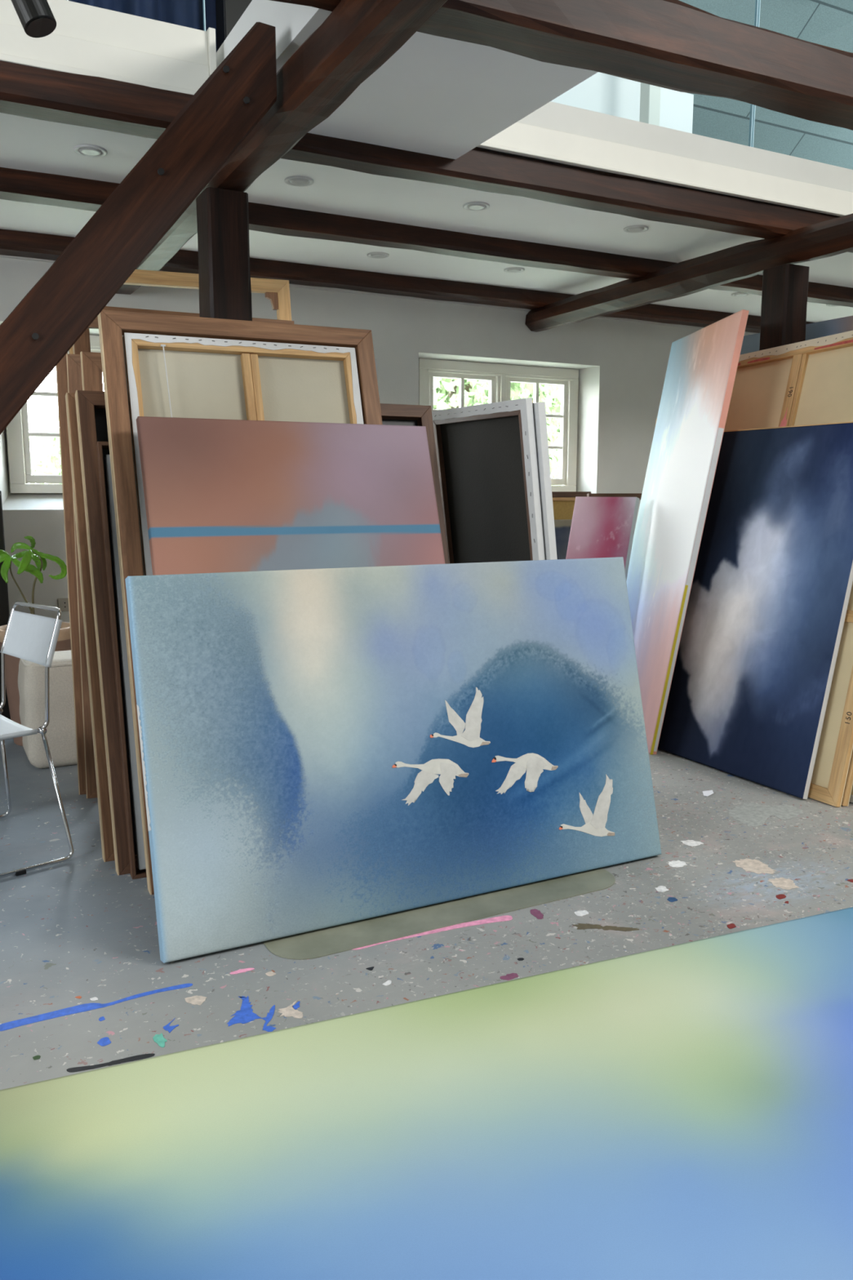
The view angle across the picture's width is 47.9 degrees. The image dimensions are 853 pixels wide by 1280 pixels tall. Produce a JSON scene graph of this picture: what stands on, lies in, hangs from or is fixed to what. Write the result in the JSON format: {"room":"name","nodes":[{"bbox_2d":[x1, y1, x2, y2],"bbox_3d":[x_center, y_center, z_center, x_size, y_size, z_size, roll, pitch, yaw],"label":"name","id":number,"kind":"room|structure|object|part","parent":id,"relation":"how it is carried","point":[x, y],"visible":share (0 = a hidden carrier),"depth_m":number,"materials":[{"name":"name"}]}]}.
{"room":"art studio","nodes":[
{"label":"art studio","id":0,"kind":"room"},
{"bbox_2d":[0,257,751,622],"bbox_3d":[-0.703,-1.229,6.598,11.400,3.400,0.390,-5,10,-27],"label":"wall","id":1,"kind":"structure","parent":0,"point":[622,366],"depth_m":6.73,"materials":[{"name":"white paint"}]},
{"bbox_2d":[5,334,100,493],"bbox_3d":[-1.870,-1.397,6.000,1.410,0.947,0.104,-5,10,-27],"label":"window","id":2,"kind":"structure","parent":1,"relation":"in","point":[17,433],"depth_m":5.74,"materials":[{"name":"white paint"}]},
{"bbox_2d":[57,597,69,611],"bbox_3d":[-2.165,-0.211,5.747,0.080,0.080,0.013,-5,10,-27],"label":"wall socket","id":3,"kind":"object","parent":1,"relation":"attached to","point":[63,603],"visible":0.58,"depth_m":5.74,"materials":[{"name":"beige plastic"}]},
{"bbox_2d":[418,358,578,491],"bbox_3d":[0.551,-1.593,7.258,1.400,0.947,0.104,-5,10,-27],"label":"window","id":4,"kind":"structure","parent":1,"relation":"in","point":[500,376],"depth_m":7.27,"materials":[{"name":"white paint"}]},
{"bbox_3d":[0.258,-1.562,7.109,0.562,0.814,0.040,-5,10,-27],"label":"sash","id":5,"kind":"part","parent":4,"relation":"part of","materials":[{"name":"white paint"}]},
{"bbox_3d":[0.842,-1.609,7.413,0.562,0.814,0.040,-5,10,-27],"label":"sash","id":6,"kind":"part","parent":4,"relation":"part of","materials":[{"name":"white paint"}]},
{"bbox_2d":[0,737,852,1089],"bbox_3d":[1.778,1.077,2.183,11.400,0.201,11.270,-5,10,-27],"label":"floor","id":7,"kind":"structure","parent":0,"point":[85,984],"depth_m":2.86,"materials":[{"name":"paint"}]},
{"bbox_2d":[0,490,10,719],"bbox_3d":[-2.639,-0.150,5.191,0.675,1.300,0.462,-5,10,-27],"label":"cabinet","id":8,"kind":"object","parent":7,"relation":"on","point":[4,602],"visible":0.49,"depth_m":5.12,"materials":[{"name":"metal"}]},
{"bbox_2d":[0,535,71,746],"bbox_3d":[-2.024,-0.003,4.982,0.390,1.075,0.390,-5,10,-27],"label":"potted plant","id":9,"kind":"object","parent":7,"relation":"on","point":[64,642],"visible":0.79,"depth_m":4.87,"materials":[{"name":"green plant"}]},
{"bbox_3d":[-2.059,-0.220,4.896,0.107,0.399,0.013,-5,10,-27],"label":"stem","id":10,"kind":"part","parent":9,"relation":"part of","materials":[{"name":"green plant"}]},
{"bbox_3d":[-2.024,0.254,5.022,0.380,0.555,0.380,-5,10,-27],"label":"pot","id":11,"kind":"part","parent":9,"relation":"part of","materials":[{"name":"ceramic"}]},
{"bbox_3d":[-1.996,-0.247,4.925,0.068,0.442,0.013,-5,10,-27],"label":"stem","id":12,"kind":"part","parent":9,"relation":"part of","materials":[{"name":"green plant"}]},
{"bbox_2d":[0,601,74,878],"bbox_3d":[-1.612,0.329,3.441,0.494,0.891,0.642,-8,12,-42],"label":"chair","id":13,"kind":"object","parent":7,"relation":"on","point":[28,637],"visible":1,"depth_m":3.46,"materials":[{"name":"silver metal"}]},
{"bbox_3d":[-1.805,0.510,3.647,0.450,0.462,0.114,-8,12,-42],"label":"sled leg","id":14,"kind":"part","parent":13,"relation":"part of","materials":[{"name":"silver metal"}]},
{"bbox_3d":[-1.642,0.314,3.404,0.350,0.021,0.446,-8,12,-42],"label":"seat","id":15,"kind":"part","parent":13,"relation":"part of","materials":[{"name":"white plastic"}]},
{"bbox_3d":[-1.465,0.081,3.533,0.102,0.428,0.444,-8,12,-42],"label":"frame","id":16,"kind":"part","parent":13,"relation":"part of","materials":[{"name":"silver metal"}]},
{"bbox_3d":[-1.457,-0.011,3.526,0.068,0.173,0.446,-8,12,-42],"label":"backrest","id":17,"kind":"part","parent":13,"relation":"part of","materials":[{"name":"white plastic"}]},
{"bbox_3d":[-1.448,0.569,3.266,0.450,0.462,0.104,-8,12,-42],"label":"sled leg","id":18,"kind":"part","parent":13,"relation":"part of","materials":[{"name":"silver metal"}]},
{"bbox_2d":[17,649,77,768],"bbox_3d":[-1.749,0.325,4.689,0.426,0.516,0.382,-5,10,-27],"label":"pouf","id":19,"kind":"object","parent":7,"relation":"on","point":[60,734],"visible":0.46,"depth_m":4.49,"materials":[{"name":"fabric"}]},
{"bbox_2d":[55,316,98,795],"bbox_3d":[-1.307,-0.350,4.143,0.464,2.022,0.164,-3,9,-18],"label":"wooden frame","id":20,"kind":"object","parent":7,"relation":"on","point":[61,367],"visible":0.16,"depth_m":4.06,"materials":[{"name":"brown wood"}]},
{"bbox_2d":[66,354,97,798],"bbox_3d":[-1.263,-0.257,4.083,0.424,1.858,0.165,-2,9,-12],"label":"wooden frame","id":21,"kind":"object","parent":7,"relation":"on","point":[73,371],"visible":0.26,"depth_m":4.06,"materials":[{"name":"brown wood"}]},
{"bbox_2d":[65,392,115,862],"bbox_3d":[-0.710,-0.089,3.697,1.154,1.656,0.382,-4,10,-26],"label":"wooden frame","id":22,"kind":"object","parent":7,"relation":"on","point":[101,775],"visible":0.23,"depth_m":3.43,"materials":[{"name":"brown wood"}]},
{"bbox_2d":[80,351,102,391],"bbox_3d":[-1.079,-0.246,4.042,0.604,1.849,0.164,-4,10,-26],"label":"wooden frame","id":23,"kind":"object","parent":7,"relation":"on","point":[91,362],"visible":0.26,"depth_m":3.84,"materials":[{"name":"brown wood"}]},
{"bbox_2d":[96,441,146,879],"bbox_3d":[-0.626,0.030,3.523,1.000,1.481,0.400,-4,10,-25],"label":"wooden frame","id":24,"kind":"object","parent":7,"relation":"on","point":[100,445],"visible":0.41,"depth_m":3.31,"materials":[{"name":"brown wood"}]},
{"bbox_2d":[0,22,276,434],"bbox_3d":[-1.467,-0.430,2.655,2.217,2.742,0.140,-5,10,-27],"label":"brace","id":25,"kind":"object","parent":7,"relation":"on","point":[53,315],"visible":1,"depth_m":2.79,"materials":[{"name":"brown wood"}]},
{"bbox_2d":[68,269,291,354],"bbox_3d":[-1.100,-0.586,4.663,1.133,2.328,0.140,-5,10,-27],"label":"frame","id":26,"kind":"object","parent":7,"relation":"on","point":[277,291],"visible":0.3,"depth_m":4.54,"materials":[{"name":"brown wood"}]},
{"bbox_2d":[72,306,293,354],"bbox_3d":[-1.052,-0.439,4.455,1.004,2.102,0.209,-4,10,-25],"label":"wooden frame","id":27,"kind":"object","parent":7,"relation":"on","point":[82,344],"visible":0.09,"depth_m":4.25,"materials":[{"name":"brown wood"}]},
{"bbox_2d":[195,186,252,320],"bbox_3d":[-0.799,-0.529,3.935,0.170,2.436,0.182,-5,10,-27],"label":"timber post","id":28,"kind":"object","parent":7,"relation":"on","point":[222,215],"visible":0.17,"depth_m":3.71,"materials":[{"name":"brown wood"}]},
{"bbox_2d":[115,0,447,294],"bbox_3d":[-0.595,-1.766,3.388,0.158,0.166,5.160,-5,10,-27],"label":"girder","id":29,"kind":"object","parent":28,"relation":"on","point":[357,37],"visible":0.58,"depth_m":2.79,"materials":[{"name":"brown wood"}]},
{"bbox_2d":[97,309,382,894],"bbox_3d":[-0.568,-0.188,3.463,1.016,1.936,0.611,-4,10,-25],"label":"framed canvas","id":30,"kind":"object","parent":7,"relation":"on","point":[162,365],"visible":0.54,"depth_m":3.48,"materials":[{"name":"brown wood"}]},
{"bbox_3d":[-0.865,-0.511,3.365,0.035,1.092,0.016,-4,-7,-25],"label":"hanging cord","id":31,"kind":"part","parent":30,"relation":"part of","materials":[{"name":"white fabric"}]},
{"bbox_2d":[75,390,448,875],"bbox_3d":[-0.528,-0.085,3.668,1.404,1.663,0.462,-4,10,-26],"label":"wooden frame","id":32,"kind":"object","parent":7,"relation":"on","point":[91,420],"visible":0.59,"depth_m":3.37,"materials":[{"name":"brown wood"}]},
{"bbox_2d":[136,416,444,575],"bbox_3d":[-0.384,0.008,3.406,1.094,1.558,0.508,-5,10,-27],"label":"painting","id":33,"kind":"object","parent":7,"relation":"on","point":[221,495],"visible":0.3,"depth_m":3.42,"materials":[{"name":"fabric"}]},
{"bbox_2d":[374,359,377,382],"bbox_3d":[-0.475,-0.311,4.329,0.585,1.886,0.119,-5,10,-27],"label":"canvas","id":34,"kind":"object","parent":7,"relation":"on","point":[375,360],"visible":0.11,"depth_m":4.33,"materials":[{"name":"brown wood"}]},
{"bbox_2d":[0,906,852,1279],"bbox_3d":[0.494,1.015,1.791,3.100,0.036,1.550,-4,10,-22],"label":"painting","id":35,"kind":"object","parent":7,"relation":"on","point":[684,1111],"visible":1,"depth_m":1.90,"materials":[{"name":"fabric"}]},
{"bbox_2d":[262,867,615,959],"bbox_3d":[0.027,0.825,3.142,1.220,0.003,0.475,-5,10,-27],"label":"floor mat","id":36,"kind":"object","parent":7,"relation":"on","point":[322,942],"visible":0.46,"depth_m":2.96,"materials":[{"name":"plastic"}]},
{"bbox_2d":[124,556,662,963],"bbox_3d":[-0.013,0.297,3.105,1.763,1.061,0.318,-5,10,-27],"label":"painting","id":37,"kind":"object","parent":36,"relation":"on","point":[324,748],"visible":1,"depth_m":3.00,"materials":[{"name":"fabric"}]},
{"bbox_2d":[431,397,545,564],"bbox_3d":[0.296,-0.187,4.260,0.234,1.661,0.772,-5,10,-29],"label":"canvas","id":38,"kind":"object","parent":7,"relation":"on","point":[486,458],"visible":0.5,"depth_m":4.12},
{"bbox_2d":[532,401,557,559],"bbox_3d":[0.351,-0.179,4.259,0.242,1.644,0.760,-5,10,-29],"label":"canvas","id":39,"kind":"object","parent":7,"relation":"on","point":[539,408],"visible":0.15,"depth_m":3.82,"materials":[{"name":"white fabric"}]},
{"bbox_2d":[554,519,572,559],"bbox_3d":[0.914,-0.263,6.569,0.450,1.109,0.172,-4,10,-25],"label":"canvas","id":40,"kind":"object","parent":7,"relation":"on","point":[562,526],"visible":0.06,"depth_m":6.55,"materials":[{"name":"fabric"}]},
{"bbox_2d":[551,491,591,519],"bbox_3d":[0.965,-0.428,7.013,0.620,1.296,0.163,-5,10,-27],"label":"framed picture","id":41,"kind":"object","parent":7,"relation":"on","point":[563,502],"visible":0.16,"depth_m":7.02,"materials":[{"name":"brown wood"}]},
{"bbox_2d":[565,496,639,581],"bbox_3d":[0.931,-0.175,5.501,0.402,1.275,0.354,8,12,42],"label":"painting","id":42,"kind":"object","parent":7,"relation":"on","point":[601,526],"visible":0.3,"depth_m":5.49,"materials":[{"name":"fabric"}]},
{"bbox_2d":[586,493,642,530],"bbox_3d":[1.472,-0.431,7.075,0.600,1.284,0.182,-4,10,-22],"label":"wooden frame","id":43,"kind":"object","parent":7,"relation":"on","point":[589,495],"visible":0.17,"depth_m":7.01,"materials":[{"name":"brown wood"}]},
{"bbox_2d":[626,309,749,754],"bbox_3d":[1.277,-0.562,5.138,0.400,2.143,1.017,-1,9,-4],"label":"painting","id":44,"kind":"object","parent":7,"relation":"on","point":[703,364],"visible":0.8,"depth_m":4.93,"materials":[{"name":"paint"}]},
{"bbox_2d":[702,790,713,796],"bbox_3d":[1.224,0.665,4.169,0.046,0.001,0.094,2,9,11],"label":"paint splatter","id":45,"kind":"object","parent":7,"relation":"on","point":[708,793],"visible":1,"depth_m":4.17,"materials":[{"name":"white paint"}]},
{"bbox_2d":[740,333,759,354],"bbox_3d":[1.917,-1.739,5.643,0.036,0.104,0.144,-3,9,-28],"label":"painting","id":46,"kind":"object","parent":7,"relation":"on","point":[750,343],"depth_m":5.63,"materials":[{"name":"paint"}]},
{"bbox_2d":[657,421,852,799],"bbox_3d":[1.532,-0.185,4.453,0.367,1.589,0.966,-5,10,-27],"label":"painting","id":47,"kind":"object","parent":7,"relation":"on","point":[772,582],"visible":0.92,"depth_m":4.37,"materials":[{"name":"fabric"}]},
{"bbox_2d":[759,263,809,350],"bbox_3d":[1.861,-0.719,5.155,0.170,2.436,0.174,-5,10,-27],"label":"timber post","id":48,"kind":"object","parent":7,"relation":"on","point":[784,292],"visible":0.2,"depth_m":4.93,"materials":[{"name":"brown wood"}]},
{"bbox_2d":[524,213,852,332],"bbox_3d":[1.982,-1.977,4.726,0.171,0.187,5.160,-5,10,-27],"label":"girder","id":49,"kind":"object","parent":48,"relation":"on","point":[833,237],"visible":0.97,"depth_m":5.41,"materials":[{"name":"brown wood"}]},
{"bbox_2d":[724,330,852,431],"bbox_3d":[1.751,-0.444,4.617,0.559,2.075,1.471,-5,10,-27],"label":"canvas","id":50,"kind":"object","parent":7,"relation":"on","point":[810,381],"visible":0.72,"depth_m":4.76,"materials":[{"name":"beige fabric"}]},
{"bbox_2d":[805,315,852,340],"bbox_3d":[2.174,-1.673,5.159,0.036,0.086,0.307,-3,9,-28],"label":"painting","id":51,"kind":"object","parent":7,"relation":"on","point":[833,326],"depth_m":5.15,"materials":[{"name":"paint"}]},
{"bbox_2d":[808,582,852,807],"bbox_3d":[1.609,-0.111,4.378,0.320,1.476,1.000,-5,10,-27],"label":"canvas","id":52,"kind":"object","parent":7,"relation":"on","point":[833,759],"visible":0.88,"depth_m":4.05,"materials":[{"name":"brown wood"}]},
{"bbox_2d":[841,749,852,806],"bbox_3d":[1.645,-0.112,4.389,0.320,1.476,1.000,-5,10,-27],"label":"canvas","id":53,"kind":"object","parent":7,"relation":"on","point":[849,783],"visible":0.15,"depth_m":3.99,"materials":[{"name":"brown wood"}]},
{"bbox_2d":[849,785,852,803],"bbox_3d":[1.796,0.013,4.217,0.284,1.280,0.900,-5,10,-27],"label":"canvas","id":54,"kind":"object","parent":7,"relation":"on","point":[851,793],"visible":0.03,"depth_m":4.04,"materials":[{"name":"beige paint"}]},
{"bbox_2d":[0,0,852,322],"bbox_3d":[0.195,-2.247,4.711,11.000,0.268,3.470,-5,10,-27],"label":"ceiling","id":55,"kind":"structure","parent":0,"point":[26,144],"depth_m":4.42,"materials":[{"name":"white paint"}]},
{"bbox_2d":[73,144,106,157],"bbox_3d":[-1.388,-2.019,3.967,0.132,0.010,0.132,-5,10,-27],"label":"recessed light","id":56,"kind":"object","parent":55,"relation":"in","point":[88,150],"visible":1,"depth_m":3.95,"materials":[{"name":"white metal"}]},
{"bbox_3d":[-1.388,-2.019,3.967,0.088,0.010,0.088,-5,10,-27],"label":"bulb","id":57,"kind":"part","parent":56,"relation":"part of","materials":[{"name":"white glass"}]},
{"bbox_2d":[0,22,216,94],"bbox_3d":[-2.602,-1.964,2.620,4.085,0.245,0.120,-5,10,-27],"label":"trim","id":58,"kind":"structure","parent":55,"relation":"attached to","point":[53,51],"depth_m":3.34,"materials":[{"name":"white paint"}]},
{"bbox_2d":[0,0,208,65],"bbox_3d":[-2.618,-2.019,2.614,4.060,0.116,0.102,-5,10,-27],"label":"trim","id":59,"kind":"structure","parent":58,"relation":"on","point":[73,20],"depth_m":3.37,"materials":[{"name":"white paint"}]},
{"bbox_2d":[202,0,205,31],"bbox_3d":[-2.570,-2.574,2.544,3.968,1.000,0.014,-5,10,-27],"label":"glass balustrade","id":60,"kind":"object","parent":59,"relation":"on","point":[203,1],"visible":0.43,"depth_m":3.52,"materials":[{"name":"clear glass"}]},
{"bbox_2d":[215,0,252,50],"bbox_3d":[-0.945,-2.954,4.805,0.170,1.100,0.152,-5,10,-27],"label":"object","id":61,"kind":"object","parent":55,"relation":"on","point":[228,12],"visible":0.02,"depth_m":4.71,"materials":[{"name":"metal"}]},
{"bbox_3d":[-0.912,-2.945,4.744,0.162,1.060,0.012,-5,10,-27],"label":"door","id":62,"kind":"part","parent":61,"relation":"part of","materials":[{"name":"black metal"}]},
{"bbox_2d":[284,175,313,186],"bbox_3d":[-0.578,-2.079,4.354,0.132,0.010,0.132,-5,10,-27],"label":"recessed light","id":63,"kind":"object","parent":55,"relation":"in","point":[295,180],"visible":1,"depth_m":4.34,"materials":[{"name":"white metal"}]},
{"bbox_3d":[-0.578,-2.079,4.354,0.088,0.010,0.088,-5,10,-27],"label":"bulb","id":64,"kind":"part","parent":63,"relation":"part of","materials":[{"name":"white glass"}]},
{"bbox_2d":[367,252,389,258],"bbox_3d":[-0.289,-2.292,5.722,0.132,0.010,0.132,-5,10,-27],"label":"recessed light","id":65,"kind":"object","parent":55,"relation":"in","point":[372,255],"visible":1,"depth_m":5.70,"materials":[{"name":"white metal"}]},
{"bbox_3d":[-0.289,-2.292,5.722,0.088,0.010,0.088,-5,10,-27],"label":"bulb","id":66,"kind":"part","parent":65,"relation":"part of","materials":[{"name":"white glass"}]},
{"bbox_2d":[0,229,813,334],"bbox_3d":[-0.562,-2.324,6.155,11.000,0.125,0.184,-5,10,-27],"label":"ceiling beam","id":67,"kind":"structure","parent":55,"relation":"attached to","point":[12,242],"depth_m":6.26,"materials":[{"name":"brown wood"}]},
{"bbox_2d":[0,167,852,306],"bbox_3d":[-0.049,-2.179,5.191,11.000,0.131,0.164,-5,10,-27],"label":"ceiling beam","id":68,"kind":"structure","parent":55,"relation":"attached to","point":[17,185],"depth_m":5.10,"materials":[{"name":"brown wood"}]},
{"bbox_2d":[0,60,852,253],"bbox_3d":[0.452,-2.042,4.248,11.000,0.146,0.164,-5,10,-27],"label":"ceiling beam","id":69,"kind":"structure","parent":55,"relation":"attached to","point":[27,91],"depth_m":4.02,"materials":[{"name":"brown wood"}]},
{"bbox_2d":[462,201,489,210],"bbox_3d":[0.246,-2.139,4.738,0.132,0.010,0.132,-5,10,-27],"label":"recessed light","id":70,"kind":"object","parent":55,"relation":"in","point":[472,206],"visible":1,"depth_m":4.72,"materials":[{"name":"white metal"}]},
{"bbox_3d":[0.246,-2.139,4.738,0.088,0.010,0.088,-5,10,-27],"label":"bulb","id":71,"kind":"part","parent":70,"relation":"part of","materials":[{"name":"white glass"}]},
{"bbox_2d":[503,266,524,272],"bbox_3d":[0.558,-2.351,6.106,0.132,0.010,0.132,-5,10,-27],"label":"recessed light","id":72,"kind":"object","parent":55,"relation":"in","point":[512,269],"visible":1,"depth_m":6.09,"materials":[{"name":"white metal"}]},
{"bbox_3d":[0.558,-2.351,6.106,0.088,0.010,0.088,-5,10,-27],"label":"bulb","id":73,"kind":"part","parent":72,"relation":"part of","materials":[{"name":"white glass"}]},
{"bbox_2d":[623,225,648,232],"bbox_3d":[1.123,-2.203,5.149,0.132,0.010,0.132,-5,10,-27],"label":"recessed light","id":74,"kind":"object","parent":55,"relation":"in","point":[633,228],"visible":1,"depth_m":5.13,"materials":[{"name":"white metal"}]},
{"bbox_3d":[1.123,-2.203,5.149,0.088,0.010,0.088,-5,10,-27],"label":"bulb","id":75,"kind":"part","parent":74,"relation":"part of","materials":[{"name":"white glass"}]},
{"bbox_2d":[639,82,661,125],"bbox_3d":[1.387,-3.263,5.965,0.090,1.345,0.090,-5,10,-27],"label":"post","id":76,"kind":"object","parent":55,"relation":"on","point":[650,95],"visible":0.16,"depth_m":5.92,"materials":[{"name":"white paint"}]},
{"bbox_2d":[476,122,852,216],"bbox_3d":[2.718,-2.337,5.372,5.912,0.123,0.158,-5,10,-27],"label":"trim","id":77,"kind":"structure","parent":55,"relation":"attached to","point":[522,140],"depth_m":4.45,"materials":[{"name":"white paint"}]},
{"bbox_2d":[516,101,852,192],"bbox_3d":[2.712,-2.459,5.366,5.912,0.120,0.130,-5,10,-27],"label":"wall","id":78,"kind":"structure","parent":77,"relation":"on","point":[553,115],"depth_m":4.52,"materials":[{"name":"white paint"}]},
{"bbox_2d":[748,0,760,146],"bbox_3d":[2.359,-2.985,5.103,5.088,1.000,0.014,-5,10,-27],"label":"glass balustrade","id":79,"kind":"object","parent":78,"relation":"on","point":[757,3],"visible":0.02,"depth_m":4.76,"materials":[{"name":"clear glass"}]},
{"bbox_2d":[731,292,750,296],"bbox_3d":[2.246,-2.469,6.860,0.132,0.010,0.132,-5,10,-27],"label":"recessed light","id":80,"kind":"object","parent":55,"relation":"in","point":[736,294],"visible":0.92,"depth_m":6.84,"materials":[{"name":"white metal"}]},
{"bbox_3d":[2.246,-2.469,6.860,0.088,0.010,0.088,-5,10,-27],"label":"bulb","id":81,"kind":"part","parent":80,"relation":"part of","materials":[{"name":"white glass"}]},
{"bbox_2d":[551,71,693,133],"bbox_3d":[0.618,-3.134,5.999,2.660,1.090,0.070,-5,10,-27],"label":"window","id":82,"kind":"structure","parent":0,"point":[603,93],"depth_m":6.25,"materials":[{"name":"glass"}]},
{"bbox_2d":[679,0,852,169],"bbox_3d":[1.794,-3.340,1.464,11.000,2.450,10.800,-5,10,-27],"label":"ceiling","id":83,"kind":"structure","parent":0,"point":[828,23],"depth_m":6.68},
{"bbox_2d":[11,0,56,37],"bbox_3d":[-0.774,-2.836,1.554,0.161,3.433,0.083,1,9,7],"label":"track spotlight","id":84,"kind":"object","parent":83,"relation":"hanging from","point":[37,19],"visible":1,"depth_m":1.78,"materials":[{"name":"black metal"}]},
{"bbox_2d":[69,0,217,52],"bbox_3d":[-1.759,-3.104,4.534,2.300,1.460,0.152,-5,10,-27],"label":"curtain","id":85,"kind":"object","parent":83,"relation":"hanging from","point":[186,13],"visible":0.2,"depth_m":4.79,"materials":[{"name":"blue fabric"}]},
{"bbox_3d":[6.804,-2.168,4.181,0.200,5.600,10.570,-5,10,-27],"label":"wall","id":86,"kind":"structure","parent":0,"visible":0},
{"bbox_2d":[270,0,852,130],"bbox_3d":[1.047,-1.873,3.130,11.009,0.189,0.211,-4,10,-25],"label":"ceiling beam","id":87,"kind":"structure","parent":86,"relation":"attached to","point":[675,45],"depth_m":2.92,"materials":[{"name":"brown wood"}]},
{"label":"outside","id":88,"kind":"structure","parent":0,"visible":0},
{"bbox_3d":[-8.908,-3.622,32.886,65.000,0.250,53.200,-5,10,-27],"label":"lawn","id":89,"kind":"structure","parent":88,"visible":0},
{"bbox_2d":[25,413,62,484],"bbox_3d":[-5.854,-3.014,18.047,5.115,4.000,5.419,0,9,-2],"label":"tree","id":90,"kind":"object","parent":89,"relation":"on","point":[48,462],"visible":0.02,"depth_m":16.77,"materials":[{"name":"green plant"}]},
{"bbox_2d":[433,377,561,485],"bbox_3d":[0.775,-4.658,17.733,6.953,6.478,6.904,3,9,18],"label":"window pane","id":91,"kind":"object","parent":89,"relation":"on","point":[446,390],"visible":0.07,"depth_m":16.22,"materials":[{"name":"clear glass"}]},
{"bbox_2d":[487,389,560,477],"bbox_3d":[3.453,-6.345,26.001,9.331,8.713,8.002,8,12,41],"label":"tree","id":92,"kind":"object","parent":89,"relation":"on","point":[520,393],"visible":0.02,"depth_m":24.88,"materials":[{"name":"green plant"}]}
]}

